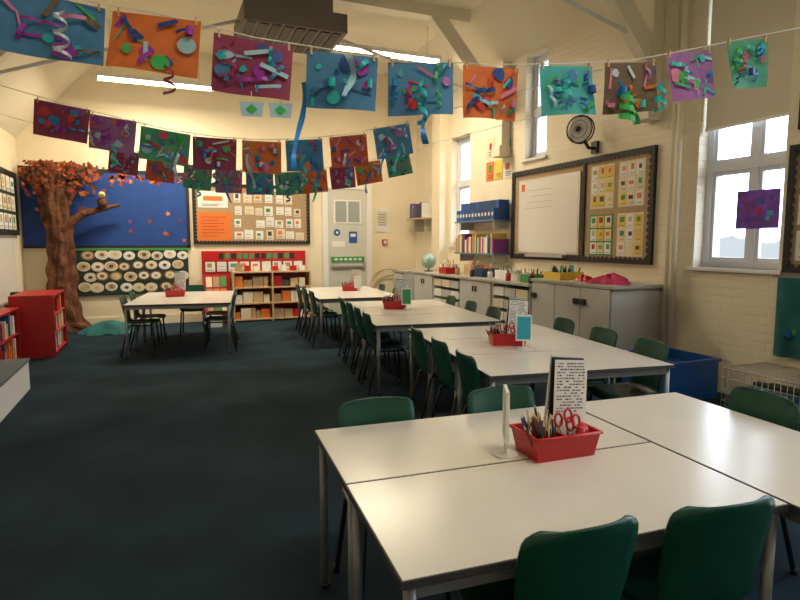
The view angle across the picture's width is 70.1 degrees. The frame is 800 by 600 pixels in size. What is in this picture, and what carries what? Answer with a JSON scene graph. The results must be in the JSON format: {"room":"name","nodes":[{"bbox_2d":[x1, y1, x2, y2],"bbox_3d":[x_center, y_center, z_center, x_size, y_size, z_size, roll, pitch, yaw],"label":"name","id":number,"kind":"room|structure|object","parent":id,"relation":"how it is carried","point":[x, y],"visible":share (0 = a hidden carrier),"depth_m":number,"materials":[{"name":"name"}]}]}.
{"room":"classroom","nodes":[
{"label":"classroom","id":0,"kind":"room"},
{"bbox_2d":[0,127,24,307],"bbox_3d":[-3.529,-1.185,2.753,0.300,4.600,13.200,-2,6,-23],"label":"wall","id":1,"kind":"structure","parent":0,"point":[8,161],"depth_m":8.59,"materials":[{"name":"beige paint"}]},
{"bbox_2d":[0,236,16,306],"bbox_3d":[-5.341,-0.389,7.628,0.034,0.930,1.600,-2,6,-23],"label":"whiteboard","id":2,"kind":"object","parent":1,"relation":"attached to","point":[8,279],"visible":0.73,"depth_m":7.87,"materials":[{"name":"silver metal"}]},
{"bbox_2d":[0,166,19,234],"bbox_3d":[-5.464,-1.360,7.832,0.040,0.920,1.690,-2,6,-23],"label":"pinboard","id":3,"kind":"object","parent":1,"relation":"attached to","point":[9,213],"visible":1,"depth_m":8.14,"materials":[{"name":"grey"}]},
{"bbox_2d":[1,114,539,202],"bbox_3d":[-1.511,-1.817,7.078,6.927,1.223,0.160,-1,6,-11],"label":"garland","id":4,"kind":"object","parent":1,"relation":"attached to","point":[286,183],"visible":0.84,"depth_m":7.07,"materials":[{"name":"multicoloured paper"}]},
{"bbox_2d":[0,69,601,188],"bbox_3d":[-1.047,-1.611,5.078,6.222,1.228,0.146,-1,6,-10],"label":"garland","id":5,"kind":"object","parent":1,"relation":"attached to","point":[53,120],"visible":1,"depth_m":5.01,"materials":[{"name":"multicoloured paper"}]},
{"bbox_2d":[0,0,799,167],"bbox_3d":[0.220,-1.270,2.977,6.926,1.183,0.161,-1,6,-11],"label":"garland","id":6,"kind":"object","parent":1,"relation":"attached to","point":[63,30],"visible":1,"depth_m":2.91,"materials":[{"name":"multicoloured paper"}]},
{"bbox_2d":[15,53,416,317],"bbox_3d":[-2.839,-1.955,10.321,7.450,4.600,0.300,-2,6,-23],"label":"wall","id":7,"kind":"structure","parent":0,"point":[215,113],"depth_m":9.99,"materials":[{"name":"beige paint"}]},
{"bbox_2d":[18,165,190,247],"bbox_3d":[-4.776,-1.496,9.368,2.470,1.280,0.030,-2,6,-23],"label":"display board","id":8,"kind":"object","parent":7,"relation":"attached to","point":[150,214],"visible":0.66,"depth_m":9.46,"materials":[{"name":"paper"}]},
{"bbox_2d":[76,248,188,295],"bbox_3d":[-4.484,-0.483,9.591,1.780,0.780,0.035,-2,6,-23],"label":"display","id":9,"kind":"object","parent":7,"relation":"attached to","point":[101,271],"visible":0.93,"depth_m":9.55,"materials":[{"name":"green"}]},
{"bbox_2d":[85,311,317,324],"bbox_3d":[-3.723,0.314,10.005,4.800,0.150,0.020,-2,6,-23],"label":"baseboard","id":10,"kind":"structure","parent":7,"relation":"attached to","point":[191,317],"depth_m":9.89,"materials":[{"name":"paint"}]},
{"bbox_2d":[192,183,309,243],"bbox_3d":[-2.639,-1.537,10.261,2.060,1.060,0.035,-2,6,-23],"label":"pinboard","id":11,"kind":"object","parent":7,"relation":"attached to","point":[249,219],"visible":0.77,"depth_m":10.24,"materials":[{"name":"beige paper"}]},
{"bbox_2d":[201,251,304,285],"bbox_3d":[-2.628,-0.581,10.357,1.840,0.620,0.045,-2,6,-23],"label":"sign board","id":12,"kind":"object","parent":7,"relation":"attached to","point":[213,262],"visible":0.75,"depth_m":10.25,"materials":[{"name":"red paint"}]},
{"bbox_2d":[322,183,371,313],"bbox_3d":[-1.004,-0.966,10.972,0.980,2.500,0.100,-2,6,-23],"label":"door","id":13,"kind":"structure","parent":7,"relation":"in","point":[346,212],"depth_m":10.94,"materials":[{"name":"white plastic"}]},
{"bbox_2d":[376,209,388,231],"bbox_3d":[-0.347,-1.570,11.234,0.280,0.450,0.014,-2,6,-23],"label":"notice","id":14,"kind":"object","parent":7,"relation":"attached to","point":[382,215],"visible":1,"depth_m":11.23,"materials":[{"name":"white paper"}]},
{"bbox_2d":[0,0,607,136],"bbox_3d":[-0.231,-2.892,3.968,7.450,1.750,13.800,-2,6,-23],"label":"ceiling","id":15,"kind":"structure","parent":0,"point":[497,31],"depth_m":7.98,"materials":[{"name":"paint"}]},
{"bbox_2d":[95,19,213,91],"bbox_3d":[-3.586,-3.608,8.367,1.600,0.895,0.120,-2,6,-23],"label":"fluorescent light","id":16,"kind":"object","parent":15,"relation":"hanging from","point":[103,76],"visible":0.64,"depth_m":8.32,"materials":[{"name":"white plastic"}]},
{"bbox_2d":[0,0,510,157],"bbox_3d":[-1.576,-2.739,7.068,6.847,2.419,0.220,-2,6,-23],"label":"roof truss","id":17,"kind":"object","parent":15,"relation":"attached to","point":[442,19],"visible":0.36,"depth_m":7.76,"materials":[{"name":"paint"}]},
{"bbox_2d":[234,0,347,53],"bbox_3d":[-1.383,-3.510,7.098,1.220,0.532,0.950,-2,6,-23],"label":"ceiling heater","id":18,"kind":"object","parent":17,"relation":"attached to","point":[306,22],"visible":0.74,"depth_m":6.79,"materials":[{"name":"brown metal"}]},
{"bbox_2d":[334,26,440,62],"bbox_3d":[-0.278,-3.784,8.216,1.900,0.515,0.120,-2,6,-23],"label":"fluorescent light","id":19,"kind":"object","parent":15,"relation":"hanging from","point":[342,46],"visible":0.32,"depth_m":8.27,"materials":[{"name":"white plastic"}]},
{"bbox_2d":[561,0,665,122],"bbox_3d":[-0.513,-2.482,4.545,6.847,2.419,0.220,-2,6,-23],"label":"roof truss","id":20,"kind":"object","parent":15,"relation":"attached to","point":[643,33],"visible":0.68,"depth_m":5.72,"materials":[{"name":"paint"}]},
{"bbox_2d":[0,314,799,599],"bbox_3d":[-0.254,1.014,4.355,7.600,0.100,13.800,-2,6,-23],"label":"floor","id":21,"kind":"structure","parent":0,"point":[182,472],"depth_m":3.53,"materials":[{"name":"teal carpet"}]},
{"bbox_2d":[0,307,21,359],"bbox_3d":[-4.487,0.453,6.221,0.410,0.640,0.900,-2,6,-23],"label":"bookcase","id":22,"kind":"object","parent":21,"relation":"on","point":[10,340],"visible":0.79,"depth_m":6.45,"materials":[{"name":"red paint"}]},
{"bbox_2d":[0,358,29,421],"bbox_3d":[-3.568,0.797,4.518,0.790,0.300,1.720,-2,6,-23],"label":"block","id":23,"kind":"object","parent":21,"relation":"on","point":[14,373],"visible":1,"depth_m":4.93,"materials":[{"name":"white plastic"}]},
{"bbox_2d":[8,290,67,358],"bbox_3d":[-4.583,0.287,7.254,0.460,0.760,0.900,-2,6,-23],"label":"bookcase","id":24,"kind":"object","parent":21,"relation":"on","point":[42,313],"visible":0.92,"depth_m":6.88,"materials":[{"name":"red paint"}]},
{"bbox_2d":[17,159,119,331],"bbox_3d":[-5.140,-0.838,8.924,1.399,2.688,0.586,-2,6,-23],"label":"tree","id":25,"kind":"object","parent":21,"relation":"on","point":[47,179],"visible":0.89,"depth_m":8.87,"materials":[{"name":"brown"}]},
{"bbox_2d":[77,320,139,335],"bbox_3d":[-4.487,0.411,8.778,0.878,0.195,0.439,-2,6,-23],"label":"cloth","id":26,"kind":"object","parent":21,"relation":"on","point":[113,327],"visible":0.89,"depth_m":8.65,"materials":[{"name":"fabric"}]},
{"bbox_2d":[119,295,160,357],"bbox_3d":[-3.245,0.310,7.114,0.430,0.743,0.378,-2,6,-15],"label":"chair","id":27,"kind":"object","parent":21,"relation":"on","point":[123,299],"visible":0.9,"depth_m":7.11,"materials":[{"name":"green plastic"}]},
{"bbox_2d":[129,291,166,349],"bbox_3d":[-3.384,0.256,7.649,0.430,0.743,0.378,-2,6,-16],"label":"chair","id":28,"kind":"object","parent":21,"relation":"on","point":[132,295],"visible":0.71,"depth_m":7.66,"materials":[{"name":"green plastic"}]},
{"bbox_2d":[122,298,232,358],"bbox_3d":[-2.785,0.341,7.264,1.240,0.650,0.600,-2,6,-15],"label":"table","id":29,"kind":"object","parent":21,"relation":"on","point":[134,305],"visible":0.94,"depth_m":7.08,"materials":[{"name":"grey laminate"}]},
{"bbox_2d":[134,294,232,349],"bbox_3d":[-2.938,0.282,7.843,1.240,0.650,0.600,-2,6,-15],"label":"table","id":30,"kind":"object","parent":21,"relation":"on","point":[214,295],"visible":0.48,"depth_m":7.74,"materials":[{"name":"grey"}]},
{"bbox_2d":[163,272,185,296],"bbox_3d":[-3.105,-0.219,7.880,0.302,0.341,0.184,-3,7,-28],"label":"caddy","id":31,"kind":"object","parent":30,"relation":"on","point":[179,288],"visible":1,"depth_m":7.90,"materials":[{"name":"red plastic"}]},
{"bbox_2d":[142,291,233,341],"bbox_3d":[-3.091,0.224,8.422,1.240,0.650,0.600,-2,6,-15],"label":"table","id":32,"kind":"object","parent":21,"relation":"on","point":[194,292],"visible":0.38,"depth_m":8.34,"materials":[{"name":"grey"}]},
{"bbox_2d":[179,285,205,336],"bbox_3d":[-3.134,0.155,8.635,0.378,0.743,0.430,-2,6,-15],"label":"chair","id":33,"kind":"object","parent":21,"relation":"on","point":[189,288],"visible":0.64,"depth_m":8.74,"materials":[{"name":"green plastic"}]},
{"bbox_2d":[204,314,222,327],"bbox_3d":[-3.111,0.343,9.476,0.280,0.200,0.230,-2,6,-23],"label":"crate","id":34,"kind":"object","parent":21,"relation":"on","point":[212,324],"visible":0.39,"depth_m":9.39,"materials":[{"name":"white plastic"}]},
{"bbox_2d":[202,275,229,321],"bbox_3d":[-3.193,-0.018,9.955,0.445,0.820,0.360,-2,6,-23],"label":"display rack","id":35,"kind":"object","parent":21,"relation":"on","point":[212,282],"visible":0.38,"depth_m":9.97,"materials":[{"name":"red paint"}]},
{"bbox_2d":[202,292,237,353],"bbox_3d":[-2.327,0.283,7.383,0.430,0.743,0.378,-2,6,-15],"label":"chair","id":36,"kind":"object","parent":21,"relation":"on","point":[207,319],"visible":0.92,"depth_m":7.29,"materials":[{"name":"green plastic"}]},
{"bbox_2d":[205,289,238,344],"bbox_3d":[-2.485,0.224,7.964,0.430,0.743,0.378,-1,6,-14],"label":"chair","id":37,"kind":"object","parent":21,"relation":"on","point":[235,290],"visible":0.61,"depth_m":8.00,"materials":[{"name":"green plastic"}]},
{"bbox_2d":[230,263,311,322],"bbox_3d":[-2.325,-0.158,10.311,1.374,1.027,0.350,-2,6,-23],"label":"bookcase wood","id":38,"kind":"object","parent":21,"relation":"on","point":[263,294],"visible":0.86,"depth_m":10.24,"materials":[{"name":"brown wood"}]},
{"bbox_2d":[295,284,324,332],"bbox_3d":[-1.427,0.118,9.003,0.430,0.743,0.378,-2,6,-18],"label":"chair","id":39,"kind":"object","parent":21,"relation":"on","point":[296,285],"visible":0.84,"depth_m":8.87,"materials":[{"name":"green plastic"}]},
{"bbox_2d":[301,287,333,338],"bbox_3d":[-1.232,0.176,8.437,0.430,0.743,0.378,-2,6,-20],"label":"chair","id":40,"kind":"object","parent":21,"relation":"on","point":[304,290],"visible":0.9,"depth_m":8.34,"materials":[{"name":"green plastic"}]},
{"bbox_2d":[308,290,341,346],"bbox_3d":[-1.038,0.233,7.871,0.430,0.743,0.378,-2,6,-19],"label":"chair","id":41,"kind":"object","parent":21,"relation":"on","point":[311,293],"visible":0.91,"depth_m":7.78,"materials":[{"name":"green plastic"}]},
{"bbox_2d":[298,286,374,332],"bbox_3d":[-1.031,0.136,9.281,1.180,0.650,0.650,-2,6,-19],"label":"table","id":42,"kind":"object","parent":21,"relation":"on","point":[363,287],"visible":0.29,"depth_m":9.24,"materials":[{"name":"grey"}]},
{"bbox_2d":[305,289,388,338],"bbox_3d":[-0.822,0.199,8.666,1.180,0.650,0.650,-2,6,-19],"label":"table","id":43,"kind":"object","parent":21,"relation":"on","point":[362,290],"visible":0.31,"depth_m":8.68,"materials":[{"name":"grey"}]},
{"bbox_2d":[341,268,360,290],"bbox_3d":[-0.757,-0.313,8.801,0.314,0.341,0.184,0,6,-3],"label":"caddy","id":44,"kind":"object","parent":43,"relation":"on","point":[355,272],"visible":0.76,"depth_m":8.77,"materials":[{"name":"red plastic"}]},
{"bbox_2d":[354,276,361,291],"bbox_3d":[-0.640,-0.248,8.664,0.090,0.240,0.090,3,7,31],"label":"sign stand","id":45,"kind":"object","parent":43,"relation":"on","point":[357,279],"visible":1,"depth_m":8.65,"materials":[{"name":"white plastic"}]},
{"bbox_2d":[312,293,401,346],"bbox_3d":[-0.612,0.261,8.051,1.180,0.650,0.650,-2,6,-19],"label":"table","id":46,"kind":"object","parent":21,"relation":"on","point":[324,298],"visible":0.58,"depth_m":7.77,"materials":[{"name":"grey"}]},
{"bbox_2d":[338,297,375,361],"bbox_3d":[-0.521,0.332,6.901,0.430,0.743,0.378,-2,6,-15],"label":"chair","id":47,"kind":"object","parent":21,"relation":"on","point":[341,300],"visible":0.54,"depth_m":6.75,"materials":[{"name":"green plastic"}]},
{"bbox_2d":[344,301,386,370],"bbox_3d":[-0.392,0.381,6.415,0.430,0.743,0.378,-2,6,-16],"label":"chair","id":48,"kind":"object","parent":21,"relation":"on","point":[351,316],"visible":0.62,"depth_m":6.27,"materials":[{"name":"green plastic"}]},
{"bbox_2d":[352,305,397,381],"bbox_3d":[-0.264,0.431,5.930,0.430,0.743,0.378,-1,6,-14],"label":"chair","id":49,"kind":"object","parent":21,"relation":"on","point":[359,320],"visible":0.84,"depth_m":5.82,"materials":[{"name":"green plastic"}]},
{"bbox_2d":[369,268,397,287],"bbox_3d":[-0.162,-0.183,11.165,0.961,0.868,0.353,-2,6,-23],"label":"hoop","id":50,"kind":"object","parent":21,"relation":"on","point":[378,272],"visible":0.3,"depth_m":11.12,"materials":[{"name":"brown wood"}]},
{"bbox_2d":[360,311,409,393],"bbox_3d":[-0.142,0.478,5.463,0.430,0.743,0.378,-2,6,-15],"label":"chair","id":51,"kind":"object","parent":21,"relation":"on","point":[384,346],"visible":0.91,"depth_m":5.36,"materials":[{"name":"green plastic"}]},
{"bbox_2d":[333,396,450,599],"bbox_3d":[-0.042,0.803,2.266,0.378,0.743,0.430,-2,6,-19],"label":"chair","id":52,"kind":"object","parent":21,"relation":"on","point":[385,409],"visible":0.23,"depth_m":2.41,"materials":[{"name":"green plastic"}]},
{"bbox_2d":[342,299,449,362],"bbox_3d":[-0.065,0.366,7.024,1.240,0.650,0.700,-2,6,-15],"label":"table","id":53,"kind":"object","parent":21,"relation":"on","point":[359,304],"visible":0.3,"depth_m":6.99,"materials":[{"name":"grey"}]},
{"bbox_2d":[351,305,471,375],"bbox_3d":[0.115,0.435,6.346,1.240,0.650,0.700,-2,6,-15],"label":"table","id":54,"kind":"object","parent":21,"relation":"on","point":[374,311],"visible":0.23,"depth_m":6.27,"materials":[{"name":"grey laminate"}]},
{"bbox_2d":[381,278,407,308],"bbox_3d":[-0.060,-0.074,6.449,0.316,0.341,0.184,0,6,-3],"label":"caddy","id":55,"kind":"object","parent":54,"relation":"on","point":[395,302],"visible":0.77,"depth_m":6.46,"materials":[{"name":"red plastic"}]},
{"bbox_2d":[402,288,411,309],"bbox_3d":[0.072,-0.011,6.329,0.090,0.240,0.090,5,8,41],"label":"sign stand","id":56,"kind":"object","parent":54,"relation":"on","point":[406,292],"visible":1,"depth_m":6.32,"materials":[{"name":"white plastic"}]},
{"bbox_2d":[392,269,438,299],"bbox_3d":[0.288,-0.128,10.794,0.750,0.870,0.530,-2,6,-23],"label":"base cabinet","id":57,"kind":"object","parent":21,"relation":"on","point":[402,274],"visible":0.26,"depth_m":10.49,"materials":[{"name":"grey"}]},
{"bbox_2d":[362,312,502,395],"bbox_3d":[0.294,0.504,5.668,1.240,0.650,0.700,-2,6,-15],"label":"table","id":58,"kind":"object","parent":21,"relation":"on","point":[381,323],"visible":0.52,"depth_m":5.42,"materials":[{"name":"grey laminate"}]},
{"bbox_2d":[411,326,467,418],"bbox_3d":[0.302,0.578,4.483,0.430,0.743,0.378,-1,6,-14],"label":"chair","id":59,"kind":"object","parent":21,"relation":"on","point":[417,335],"visible":0.56,"depth_m":4.33,"materials":[{"name":"green plastic"}]},
{"bbox_2d":[425,295,455,352],"bbox_3d":[0.456,0.324,6.978,0.430,0.743,0.378,-1,6,-13],"label":"chair","id":60,"kind":"object","parent":21,"relation":"on","point":[451,300],"visible":0.22,"depth_m":7.03,"materials":[{"name":"green plastic"}]},
{"bbox_2d":[431,336,489,417],"bbox_3d":[0.439,0.629,3.979,0.430,0.743,0.378,-2,6,-16],"label":"chair","id":61,"kind":"object","parent":21,"relation":"on","point":[442,358],"visible":0.61,"depth_m":3.84,"materials":[{"name":"green plastic"}]},
{"bbox_2d":[455,349,479,414],"bbox_3d":[0.564,0.678,3.502,0.430,0.743,0.378,-2,6,-15],"label":"chair","id":62,"kind":"object","parent":21,"relation":"on","point":[467,365],"visible":0.31,"depth_m":3.37,"materials":[{"name":"green plastic"}]},
{"bbox_2d":[465,300,476,311],"bbox_3d":[0.624,0.388,6.347,0.430,0.743,0.378,-1,6,-14],"label":"chair","id":63,"kind":"object","parent":21,"relation":"on","point":[470,305],"visible":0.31,"depth_m":6.41,"materials":[{"name":"green plastic"}]},
{"bbox_2d":[412,271,531,324],"bbox_3d":[1.212,0.081,8.643,0.715,0.890,3.450,-2,6,-23],"label":"base cabinet","id":64,"kind":"object","parent":21,"relation":"on","point":[496,292],"depth_m":8.20,"materials":[{"name":"grey wood"}]},
{"bbox_2d":[421,253,435,271],"bbox_3d":[0.496,-0.661,9.928,0.250,0.325,0.250,2,6,22],"label":"globe","id":65,"kind":"object","parent":64,"relation":"on","point":[428,261],"visible":1,"depth_m":9.85,"materials":[{"name":"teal plastic"}]},
{"bbox_2d":[439,259,543,283],"bbox_3d":[1.247,-0.462,8.397,0.458,0.238,2.917,-2,6,-23],"label":"trays","id":66,"kind":"object","parent":64,"relation":"on","point":[474,270],"visible":0.96,"depth_m":8.30,"materials":[{"name":"multicoloured plastic"}]},
{"bbox_2d":[453,306,500,362],"bbox_3d":[0.782,0.447,5.766,0.430,0.743,0.378,-2,6,-15],"label":"chair","id":67,"kind":"object","parent":21,"relation":"on","point":[494,312],"visible":0.26,"depth_m":5.83,"materials":[{"name":"green plastic"}]},
{"bbox_2d":[314,406,649,599],"bbox_3d":[0.301,0.852,2.251,1.180,0.650,0.540,-2,6,-19],"label":"table","id":68,"kind":"object","parent":21,"relation":"on","point":[381,451],"visible":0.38,"depth_m":2.14,"materials":[{"name":"grey laminate"}]},
{"bbox_2d":[492,384,517,458],"bbox_3d":[0.373,0.429,2.010,0.090,0.240,0.090,-4,7,-36],"label":"sign stand","id":69,"kind":"object","parent":68,"relation":"on","point":[503,453],"visible":1,"depth_m":1.98,"materials":[{"name":"white plastic"}]},
{"bbox_2d":[509,354,603,463],"bbox_3d":[0.559,0.376,2.028,0.317,0.341,0.183,-2,6,-20],"label":"caddy","id":70,"kind":"object","parent":68,"relation":"on","point":[563,433],"visible":1,"depth_m":2.02,"materials":[{"name":"red plastic"}]},
{"bbox_2d":[407,324,567,417],"bbox_3d":[0.729,0.588,4.840,1.220,0.650,0.600,-1,6,-14],"label":"table","id":71,"kind":"object","parent":21,"relation":"on","point":[447,333],"visible":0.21,"depth_m":4.75,"materials":[{"name":"grey laminate"}]},
{"bbox_2d":[467,385,534,413],"bbox_3d":[0.510,0.784,2.453,0.378,0.743,0.430,-2,6,-17],"label":"chair","id":72,"kind":"object","parent":21,"relation":"on","point":[487,399],"visible":0.23,"depth_m":2.61,"materials":[{"name":"green plastic"}]},
{"bbox_2d":[428,334,613,417],"bbox_3d":[0.877,0.647,4.257,1.220,0.650,0.600,-1,6,-14],"label":"table","id":73,"kind":"object","parent":21,"relation":"on","point":[475,346],"visible":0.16,"depth_m":4.15,"materials":[{"name":"grey laminate"}]},
{"bbox_2d":[485,297,527,345],"bbox_3d":[0.795,0.157,4.184,0.317,0.341,0.184,0,6,-3],"label":"caddy","id":74,"kind":"object","parent":73,"relation":"on","point":[507,336],"visible":0.8,"depth_m":4.20,"materials":[{"name":"red plastic"}]},
{"bbox_2d":[515,315,531,349],"bbox_3d":[0.872,0.224,4.019,0.090,0.240,0.090,6,8,43],"label":"sign stand","id":75,"kind":"object","parent":73,"relation":"on","point":[523,322],"visible":1,"depth_m":4.01,"materials":[{"name":"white plastic"}]},
{"bbox_2d":[515,317,574,392],"bbox_3d":[1.249,0.534,4.914,0.430,0.743,0.378,-1,6,-13],"label":"chair","id":76,"kind":"object","parent":21,"relation":"on","point":[566,325],"visible":0.22,"depth_m":4.95,"materials":[{"name":"green plastic"}]},
{"bbox_2d":[457,515,638,599],"bbox_3d":[0.374,0.876,1.554,0.378,0.743,0.430,-2,6,-19],"label":"chair","id":77,"kind":"object","parent":21,"relation":"on","point":[591,563],"visible":0.89,"depth_m":1.34,"materials":[{"name":"green plastic"}]},
{"bbox_2d":[454,347,674,414],"bbox_3d":[1.025,0.707,3.675,1.220,0.650,0.600,-1,6,-14],"label":"table","id":78,"kind":"object","parent":21,"relation":"on","point":[519,367],"visible":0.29,"depth_m":3.52,"materials":[{"name":"grey laminate"}]},
{"bbox_2d":[345,442,788,599],"bbox_3d":[0.476,0.904,1.740,1.180,0.650,0.540,-2,6,-19],"label":"table","id":79,"kind":"object","parent":21,"relation":"on","point":[444,531],"visible":0.85,"depth_m":1.65,"materials":[{"name":"grey laminate"}]},
{"bbox_2d":[530,278,663,379],"bbox_3d":[2.148,0.269,6.424,0.710,0.965,1.360,-2,6,-23],"label":"storage cabinet","id":80,"kind":"object","parent":21,"relation":"on","point":[632,310],"visible":0.58,"depth_m":5.91,"materials":[{"name":"grey"}]},
{"bbox_2d":[544,265,583,279],"bbox_3d":[1.935,-0.330,6.743,0.340,0.162,0.300,-2,6,-23],"label":"tray","id":81,"kind":"object","parent":80,"relation":"on","point":[554,274],"visible":0.97,"depth_m":6.65,"materials":[{"name":"yellow plastic"}]},
{"bbox_2d":[572,274,591,281],"bbox_3d":[2.061,-0.254,6.411,0.216,0.074,0.240,-5,8,-40],"label":"pencil case","id":82,"kind":"object","parent":80,"relation":"on","point":[583,277],"visible":0.95,"depth_m":6.37,"materials":[{"name":"red fabric"}]},
{"bbox_2d":[585,273,630,284],"bbox_3d":[2.213,-0.232,5.997,0.505,0.114,0.452,4,7,37],"label":"cloth","id":83,"kind":"object","parent":80,"relation":"on","point":[613,278],"visible":1,"depth_m":5.90,"materials":[{"name":"fabric"}]},
{"bbox_2d":[586,326,617,400],"bbox_3d":[1.390,0.592,4.348,0.430,0.743,0.378,-2,6,-15],"label":"chair","id":84,"kind":"object","parent":21,"relation":"on","point":[606,336],"visible":0.31,"depth_m":4.38,"materials":[{"name":"green plastic"}]},
{"bbox_2d":[586,338,668,400],"bbox_3d":[1.516,0.646,3.817,0.430,0.743,0.378,-1,6,-14],"label":"chair","id":85,"kind":"object","parent":21,"relation":"on","point":[643,385],"visible":0.65,"depth_m":3.84,"materials":[{"name":"green plastic"}]},
{"bbox_2d":[622,347,721,399],"bbox_3d":[2.506,0.685,5.321,0.570,0.360,0.630,-2,6,-23],"label":"storage box","id":86,"kind":"object","parent":21,"relation":"on","point":[694,375],"visible":0.48,"depth_m":5.07,"materials":[{"name":"blue plastic"}]},
{"bbox_2d":[586,392,799,524],"bbox_3d":[1.274,0.853,2.232,0.640,0.650,1.200,-2,6,-19],"label":"table","id":87,"kind":"object","parent":21,"relation":"on","point":[763,456],"visible":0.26,"depth_m":2.21,"materials":[{"name":"grey laminate"}]},
{"bbox_2d":[621,495,775,599],"bbox_3d":[0.789,0.864,1.673,0.378,0.743,0.430,-2,6,-15],"label":"chair","id":88,"kind":"object","parent":21,"relation":"on","point":[705,553],"visible":0.79,"depth_m":1.48,"materials":[{"name":"green plastic"}]},
{"bbox_2d":[720,362,799,430],"bbox_3d":[3.070,0.766,4.313,0.531,0.369,1.006,-2,6,-23],"label":"radiator","id":89,"kind":"object","parent":21,"relation":"on","point":[792,393],"visible":0.57,"depth_m":4.52,"materials":[{"name":"silver metal"}]},
{"bbox_2d":[727,386,798,575],"bbox_3d":[1.426,0.781,2.487,0.430,0.743,0.378,-2,6,-17],"label":"chair","id":90,"kind":"object","parent":21,"relation":"on","point":[767,406],"visible":0.32,"depth_m":2.49,"materials":[{"name":"green plastic"}]},
{"bbox_2d":[416,0,799,388],"bbox_3d":[3.043,-1.463,5.492,0.350,4.600,13.200,-2,6,-23],"label":"wall","id":91,"kind":"structure","parent":0,"point":[728,316],"depth_m":5.87,"materials":[{"name":"beige paint"}]},
{"bbox_2d":[407,202,431,231],"bbox_3d":[0.425,-1.585,10.916,0.300,0.545,0.800,-2,6,-23],"label":"shelf","id":92,"kind":"object","parent":91,"relation":"attached to","point":[422,211],"visible":0.9,"depth_m":10.76,"materials":[{"name":"brown wood"}]},
{"bbox_2d":[432,114,448,269],"bbox_3d":[0.728,-2.401,10.263,0.180,3.700,0.320,-2,6,-23],"label":"trim","id":93,"kind":"structure","parent":91,"relation":"attached to","point":[440,122],"depth_m":10.20,"materials":[{"name":"beige paint"}]},
{"bbox_2d":[448,135,469,246],"bbox_3d":[1.106,-1.866,9.839,0.230,1.880,0.730,-2,6,-23],"label":"window","id":94,"kind":"structure","parent":91,"relation":"in","point":[462,184],"depth_m":10.05,"materials":[{"name":"white plastic"}]},
{"bbox_2d":[455,199,510,262],"bbox_3d":[1.275,-1.064,8.929,0.300,0.930,1.200,-2,6,-23],"label":"shelf","id":95,"kind":"object","parent":91,"relation":"attached to","point":[495,211],"visible":1,"depth_m":8.61,"materials":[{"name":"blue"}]},
{"bbox_2d":[486,134,512,181],"bbox_3d":[1.500,-2.157,8.651,0.005,0.640,0.720,-2,6,-23],"label":"posters","id":96,"kind":"object","parent":91,"relation":"attached to","point":[490,143],"visible":0.66,"depth_m":8.69,"materials":[{"name":"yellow paper"}]},
{"bbox_2d":[520,52,547,162],"bbox_3d":[1.923,-2.638,7.799,0.230,1.430,0.560,-2,6,-23],"label":"window","id":97,"kind":"structure","parent":91,"relation":"in","point":[536,154],"depth_m":7.96,"materials":[{"name":"white plastic"}]},
{"bbox_2d":[518,171,581,257],"bbox_3d":[1.931,-1.102,7.572,0.078,1.060,1.290,-2,6,-23],"label":"whiteboard","id":98,"kind":"object","parent":91,"relation":"attached to","point":[549,214],"visible":1,"depth_m":7.48,"materials":[{"name":"white metal"}]},
{"bbox_2d":[566,115,598,153],"bbox_3d":[2.158,-1.939,6.697,0.326,0.422,0.289,5,8,42],"label":"wall fan","id":99,"kind":"object","parent":91,"relation":"attached to","point":[580,129],"visible":1,"depth_m":6.62,"materials":[{"name":"black plastic"}]},
{"bbox_2d":[510,145,657,264],"bbox_3d":[2.151,-1.110,7.152,0.040,1.240,2.610,-2,6,-23],"label":"pinboard","id":100,"kind":"object","parent":91,"relation":"attached to","point":[585,165],"visible":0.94,"depth_m":6.65,"materials":[{"name":"beige paper"}]},
{"bbox_2d":[589,157,645,256],"bbox_3d":[2.439,-1.024,6.454,0.008,1.050,0.830,-2,6,-23],"label":"papers","id":101,"kind":"object","parent":100,"relation":"attached to","point":[632,173],"visible":1,"depth_m":6.39,"materials":[{"name":"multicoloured paper"}]},
{"bbox_2d":[661,0,689,347],"bbox_3d":[2.724,-1.153,5.655,0.058,3.950,0.150,-1,6,-8],"label":"pipes","id":102,"kind":"object","parent":91,"relation":"attached to","point":[685,11],"visible":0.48,"depth_m":5.64,"materials":[{"name":"metal"}]},
{"bbox_2d":[717,375,751,394],"bbox_3d":[2.872,0.757,5.646,0.020,0.150,13.200,-2,6,-23],"label":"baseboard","id":103,"kind":"structure","parent":91,"relation":"attached to","point":[720,384],"depth_m":5.27,"materials":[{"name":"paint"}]},
{"bbox_2d":[686,116,788,274],"bbox_3d":[3.098,-1.663,5.080,0.230,2.820,0.920,-2,6,-23],"label":"window","id":104,"kind":"structure","parent":91,"relation":"in","point":[759,161],"depth_m":5.19,"materials":[{"name":"white plastic"}]},
{"bbox_2d":[735,188,780,228],"bbox_3d":[3.179,-0.807,5.071,0.005,0.340,0.400,-2,6,-23],"label":"artwork","id":105,"kind":"object","parent":104,"relation":"attached to","point":[755,209],"visible":1,"depth_m":5.06,"materials":[{"name":"purple paper"}]},
{"bbox_2d":[705,0,796,169],"bbox_3d":[3.075,-2.062,5.030,0.050,1.965,0.800,-2,6,-23],"label":"roller blind","id":106,"kind":"object","parent":91,"relation":"attached to","point":[730,106],"visible":0.8,"depth_m":5.00,"materials":[{"name":"beige fabric"}]},
{"bbox_2d":[773,277,799,358],"bbox_3d":[3.312,0.177,4.388,0.070,0.660,0.860,-2,6,-23],"label":"artwork","id":107,"kind":"object","parent":91,"relation":"hanging from","point":[787,317],"visible":1,"depth_m":4.68,"materials":[{"name":"teal paper"}]},
{"bbox_2d":[781,144,799,272],"bbox_3d":[3.365,-0.701,4.266,0.050,1.030,0.920,-2,6,-23],"label":"side pinboard","id":108,"kind":"object","parent":91,"relation":"attached to","point":[790,255],"visible":1,"depth_m":4.63,"materials":[{"name":"brown wood"}]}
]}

